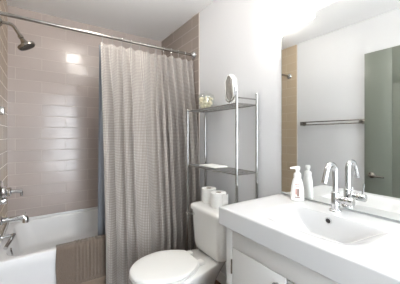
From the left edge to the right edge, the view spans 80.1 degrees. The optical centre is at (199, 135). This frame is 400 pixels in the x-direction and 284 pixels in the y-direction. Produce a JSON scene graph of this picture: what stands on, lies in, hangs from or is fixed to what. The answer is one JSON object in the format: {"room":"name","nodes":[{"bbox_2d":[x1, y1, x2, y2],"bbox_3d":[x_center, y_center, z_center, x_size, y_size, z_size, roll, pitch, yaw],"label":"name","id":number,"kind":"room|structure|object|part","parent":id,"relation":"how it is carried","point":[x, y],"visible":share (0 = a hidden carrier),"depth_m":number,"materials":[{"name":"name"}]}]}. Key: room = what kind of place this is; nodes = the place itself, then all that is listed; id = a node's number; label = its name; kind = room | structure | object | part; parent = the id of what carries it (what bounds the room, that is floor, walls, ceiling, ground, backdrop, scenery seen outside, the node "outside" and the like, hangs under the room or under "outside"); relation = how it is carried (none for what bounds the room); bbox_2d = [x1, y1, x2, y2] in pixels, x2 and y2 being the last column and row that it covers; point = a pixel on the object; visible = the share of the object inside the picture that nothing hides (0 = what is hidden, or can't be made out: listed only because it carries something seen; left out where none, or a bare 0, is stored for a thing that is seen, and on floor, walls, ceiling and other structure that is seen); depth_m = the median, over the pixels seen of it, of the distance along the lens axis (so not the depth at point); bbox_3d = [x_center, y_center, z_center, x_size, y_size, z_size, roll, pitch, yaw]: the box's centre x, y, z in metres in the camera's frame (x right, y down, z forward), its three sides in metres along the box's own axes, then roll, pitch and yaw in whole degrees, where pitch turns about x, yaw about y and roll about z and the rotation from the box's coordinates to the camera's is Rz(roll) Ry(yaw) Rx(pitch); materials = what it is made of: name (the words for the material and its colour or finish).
{"room":"bathroom","nodes":[
{"label":"bathroom","id":0,"kind":"room"},
{"bbox_2d":[6,0,213,41],"bbox_3d":[-0.151,-1.200,1.112,1.889,0.080,3.820,0,0,-34],"label":"ceiling","id":1,"kind":"structure","parent":0,"point":[150,19],"depth_m":2.25,"materials":[{"name":"paint"}]},
{"bbox_2d":[200,0,399,274],"bbox_3d":[0.498,0.030,1.574,0.096,2.380,3.570,0,0,-34],"label":"wall","id":2,"kind":"structure","parent":0,"point":[241,39],"depth_m":1.75,"materials":[{"name":"grey paint"}]},
{"bbox_2d":[161,13,198,151],"bbox_3d":[-0.243,0.030,2.599,0.004,2.380,0.842,0,0,-34],"label":"tiled wall","id":3,"kind":"structure","parent":2,"relation":"attached to","point":[185,38],"depth_m":2.39,"materials":[{"name":"beige tile"}]},
{"bbox_2d":[199,12,199,173],"bbox_3d":[-0.008,0.030,2.245,0.005,2.380,0.008,0,0,-34],"label":"trim","id":4,"kind":"structure","parent":2,"relation":"attached to","point":[199,12],"depth_m":2.24,"materials":[{"name":"tile"}]},
{"bbox_2d":[216,271,225,283],"bbox_3d":[0.244,1.175,1.859,0.012,0.090,0.908,0,0,-34],"label":"baseboard","id":5,"kind":"structure","parent":2,"relation":"attached to","point":[221,277],"depth_m":1.95,"materials":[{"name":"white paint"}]},
{"bbox_2d":[281,0,399,221],"bbox_3d":[0.738,-0.160,1.118,0.009,1.033,0.846,0,0,-34],"label":"wall mirror","id":6,"kind":"object","parent":2,"relation":"attached to","point":[340,59],"visible":1,"depth_m":1.16,"materials":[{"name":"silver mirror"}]},
{"bbox_3d":[0.250,1.260,0.508,1.889,0.080,5.270,0,0,-34],"label":"floor","id":7,"kind":"structure","parent":0,"visible":0},
{"bbox_2d":[0,207,97,283],"bbox_3d":[-0.871,0.968,2.193,1.486,0.504,0.817,0,0,-34],"label":"bathtub","id":8,"kind":"object","parent":7,"relation":"on","point":[30,258],"depth_m":2.06,"materials":[{"name":"ceramic"}]},
{"bbox_3d":[-1.368,0.749,1.686,0.096,0.065,0.161,0,0,-34],"label":"grab handle","id":9,"kind":"part","parent":8,"relation":"part of","materials":[{"name":"silver metal"}]},
{"bbox_2d":[56,234,105,283],"bbox_3d":[-0.834,0.949,1.779,0.425,0.371,0.129,0,0,-34],"label":"bath mat","id":10,"kind":"object","parent":8,"relation":"on","point":[83,261],"visible":0.77,"depth_m":1.71,"materials":[{"name":"beige fabric"}]},
{"bbox_2d":[129,201,225,283],"bbox_3d":[-0.080,0.871,1.629,0.799,0.699,0.408,0,0,-34],"label":"toilet","id":11,"kind":"object","parent":7,"relation":"on","point":[203,265],"visible":0.88,"depth_m":1.58,"materials":[{"name":"ceramic"}]},
{"bbox_3d":[-0.235,0.859,1.529,0.431,0.018,0.370,0,0,-34],"label":"seat","id":12,"kind":"part","parent":11,"relation":"part of","materials":[{"name":"white plastic"}]},
{"bbox_3d":[-0.235,0.835,1.529,0.429,0.022,0.368,0,0,-34],"label":"seat lid","id":13,"kind":"part","parent":11,"relation":"part of","materials":[{"name":"white plastic"}]},
{"bbox_3d":[-0.108,1.044,1.613,0.712,0.351,0.362,0,0,-34],"label":"bowl","id":14,"kind":"part","parent":11,"relation":"part of","materials":[{"name":"ceramic"}]},
{"bbox_3d":[0.112,0.541,1.759,0.237,0.040,0.384,0,0,-34],"label":"tank lid","id":15,"kind":"part","parent":11,"relation":"part of","materials":[{"name":"ceramic"}]},
{"bbox_2d":[202,186,215,203],"bbox_3d":[0.069,0.467,1.866,0.114,0.108,0.114,0,0,-34],"label":"toilet paper roll","id":16,"kind":"object","parent":11,"relation":"on","point":[206,191],"visible":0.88,"depth_m":1.82,"materials":[{"name":"paper"}]},
{"bbox_3d":[0.113,0.714,1.760,0.212,0.308,0.356,0,0,-34],"label":"tank","id":17,"kind":"part","parent":11,"relation":"part of","materials":[{"name":"ceramic"}]},
{"bbox_2d":[211,190,227,208],"bbox_3d":[0.135,0.467,1.731,0.114,0.108,0.116,0,0,-34],"label":"toilet paper roll","id":18,"kind":"object","parent":11,"relation":"on","point":[219,198],"visible":0.84,"depth_m":1.69,"materials":[{"name":"paper"}]},
{"bbox_2d":[187,90,257,249],"bbox_3d":[0.142,0.467,1.822,0.207,1.507,0.635,0,0,-34],"label":"storage rack","id":19,"kind":"object","parent":7,"relation":"on","point":[235,171],"visible":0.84,"depth_m":1.69,"materials":[{"name":"silver metal"}]},
{"bbox_3d":[-0.104,0.502,2.026,0.018,1.424,0.018,0,0,-34],"label":"post","id":20,"kind":"part","parent":19,"relation":"part of","materials":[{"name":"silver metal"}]},
{"bbox_3d":[0.049,0.502,2.127,0.018,1.424,0.018,0,0,-34],"label":"post","id":21,"kind":"part","parent":19,"relation":"part of","materials":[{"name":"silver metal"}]},
{"bbox_2d":[199,163,226,167],"bbox_3d":[0.104,0.244,1.903,0.130,0.011,0.215,0,0,-34],"label":"folded towel","id":22,"kind":"object","parent":19,"relation":"on","point":[211,165],"visible":1,"depth_m":1.87,"materials":[{"name":"white fabric"}]},
{"bbox_2d":[188,103,255,112],"bbox_3d":[0.142,-0.203,1.822,0.193,0.012,0.621,0,0,-34],"label":"wire shelf","id":23,"kind":"object","parent":19,"relation":"attached to","point":[230,106],"depth_m":1.75,"materials":[{"name":"silver metal"}]},
{"bbox_2d":[188,163,256,175],"bbox_3d":[0.142,0.256,1.822,0.193,0.012,0.621,0,0,-34],"label":"wire shelf","id":24,"kind":"object","parent":19,"relation":"attached to","point":[228,170],"depth_m":1.70,"materials":[{"name":"silver metal"}]},
{"bbox_2d":[225,74,236,103],"bbox_3d":[0.216,-0.321,1.704,0.071,0.223,0.133,0,0,-24],"label":"mirror","id":25,"kind":"object","parent":19,"relation":"on","point":[231,81],"visible":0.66,"depth_m":1.69,"materials":[{"name":"white plastic"}]},
{"bbox_3d":[0.209,-0.334,1.701,0.014,0.183,0.097,0,0,-25],"label":"glass","id":26,"kind":"part","parent":25,"relation":"part of","materials":[{"name":"silver mirror"}]},
{"bbox_3d":[0.234,0.469,1.517,0.018,1.491,0.018,0,0,-34],"label":"post","id":27,"kind":"part","parent":19,"relation":"part of","materials":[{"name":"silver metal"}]},
{"bbox_3d":[0.387,0.469,1.619,0.018,1.491,0.018,0,0,-34],"label":"post","id":28,"kind":"part","parent":19,"relation":"part of","materials":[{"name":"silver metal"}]},
{"bbox_2d":[226,227,338,283],"bbox_3d":[0.521,0.836,0.996,0.492,0.768,0.753,0,0,-34],"label":"vanity cabinet","id":29,"kind":"object","parent":7,"relation":"on","point":[248,261],"visible":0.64,"depth_m":1.01,"materials":[{"name":"paint"}]},
{"bbox_3d":[0.248,0.830,1.032,0.019,0.576,0.304,0,0,-34],"label":"door","id":30,"kind":"part","parent":29,"relation":"part of","materials":[{"name":"paint"}]},
{"bbox_2d":[219,194,399,283],"bbox_3d":[0.518,0.413,1.008,0.483,0.104,0.806,0,0,-34],"label":"countertop","id":31,"kind":"structure","parent":29,"relation":"on","point":[344,247],"depth_m":0.93,"materials":[{"name":"ceramic"}]},
{"bbox_2d":[290,166,303,200],"bbox_3d":[0.539,0.267,1.319,0.074,0.189,0.050,0,0,19],"label":"soap dispenser","id":32,"kind":"object","parent":31,"relation":"on","point":[297,188],"visible":1,"depth_m":1.30,"materials":[{"name":"white plastic"}]},
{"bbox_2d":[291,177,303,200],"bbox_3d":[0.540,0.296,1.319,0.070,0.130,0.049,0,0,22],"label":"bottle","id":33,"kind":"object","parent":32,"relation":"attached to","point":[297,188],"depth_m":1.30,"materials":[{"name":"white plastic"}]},
{"bbox_2d":[321,162,354,212],"bbox_3d":[0.627,0.243,1.092,0.138,0.236,0.109,0,0,-34],"label":"faucet","id":34,"kind":"object","parent":31,"relation":"on","point":[336,199],"visible":1,"depth_m":1.11,"materials":[{"name":"silver metal"}]},
{"bbox_3d":[0.606,0.203,1.111,0.120,0.156,0.025,0,0,-34],"label":"gooseneck spout","id":35,"kind":"part","parent":34,"relation":"part of","materials":[{"name":"silver metal"}]},
{"bbox_3d":[0.671,0.303,1.100,0.036,0.036,0.074,0,0,-34],"label":"handle","id":36,"kind":"part","parent":34,"relation":"part of","materials":[{"name":"silver metal"}]},
{"bbox_3d":[-1.129,0.030,2.583,1.689,2.380,0.088,0,0,-34],"label":"wall","id":37,"kind":"structure","parent":0,"visible":0},
{"bbox_2d":[8,5,160,216],"bbox_3d":[-1.101,0.030,2.541,1.489,2.380,0.012,0,0,-34],"label":"tiled wall","id":38,"kind":"structure","parent":37,"relation":"attached to","point":[53,85],"depth_m":2.32,"materials":[{"name":"beige tile"}]},
{"bbox_3d":[-0.828,0.030,0.692,0.096,2.380,3.570,0,0,-34],"label":"wall","id":39,"kind":"structure","parent":0,"visible":0},
{"bbox_2d":[0,106,4,114],"bbox_3d":[-0.968,-0.140,1.063,0.082,0.052,0.699,0,0,-34],"label":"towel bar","id":40,"kind":"object","parent":39,"relation":"attached to","point":[2,109],"visible":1,"depth_m":1.34,"materials":[{"name":"silver metal"}]},
{"bbox_2d":[0,0,7,235],"bbox_3d":[-1.479,0.030,1.761,0.004,2.380,0.870,0,0,-34],"label":"tiled wall","id":41,"kind":"structure","parent":39,"relation":"attached to","point":[3,3],"depth_m":1.95,"materials":[{"name":"beige tile"}]},
{"bbox_2d":[0,181,22,204],"bbox_3d":[-1.401,0.421,1.771,0.136,0.172,0.170,0,0,-34],"label":"shower valve","id":42,"kind":"object","parent":41,"relation":"attached to","point":[5,192],"visible":1,"depth_m":1.74,"materials":[{"name":"silver metal"}]},
{"bbox_3d":[-1.380,0.432,1.784,0.086,0.055,0.032,0,0,-34],"label":"lever","id":43,"kind":"part","parent":42,"relation":"part of","materials":[{"name":"silver metal"}]},
{"bbox_2d":[0,212,28,224],"bbox_3d":[-1.385,0.625,1.781,0.174,0.078,0.064,0,0,-34],"label":"tub spout","id":44,"kind":"object","parent":41,"relation":"attached to","point":[25,219],"visible":1,"depth_m":1.77,"materials":[{"name":"silver metal"}]},
{"bbox_2d":[0,18,34,50],"bbox_3d":[-1.369,-0.749,1.792,0.213,0.212,0.120,0,0,-34],"label":"shower","id":45,"kind":"object","parent":41,"relation":"attached to","point":[25,45],"visible":1,"depth_m":1.78,"materials":[{"name":"silver metal"}]},
{"bbox_3d":[-1.400,-0.785,1.771,0.132,0.106,0.023,0,0,-34],"label":"arm","id":46,"kind":"part","parent":45,"relation":"part of","materials":[{"name":"silver metal"}]},
{"bbox_2d":[0,11,195,58],"bbox_3d":[-0.677,-0.775,1.903,1.489,0.070,0.070,0,0,-34],"label":"curtain rod","id":47,"kind":"object","parent":41,"relation":"attached to","point":[2,13],"visible":0.98,"depth_m":1.78,"materials":[{"name":"silver metal"}]},
{"bbox_2d":[98,45,104,234],"bbox_3d":[-0.502,0.092,2.108,0.744,1.616,0.065,0,0,-34],"label":"curtain liner","id":48,"kind":"object","parent":47,"relation":"hanging from","point":[101,194],"visible":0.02,"depth_m":1.92,"materials":[{"name":"grey plastic"}]},
{"bbox_2d":[100,33,200,283],"bbox_3d":[-0.373,0.206,2.010,0.848,1.999,0.228,0,0,-34],"label":"shower curtain","id":49,"kind":"object","parent":47,"relation":"hanging from","point":[147,97],"visible":0.87,"depth_m":1.98,"materials":[{"name":"grey fabric"}]}
]}

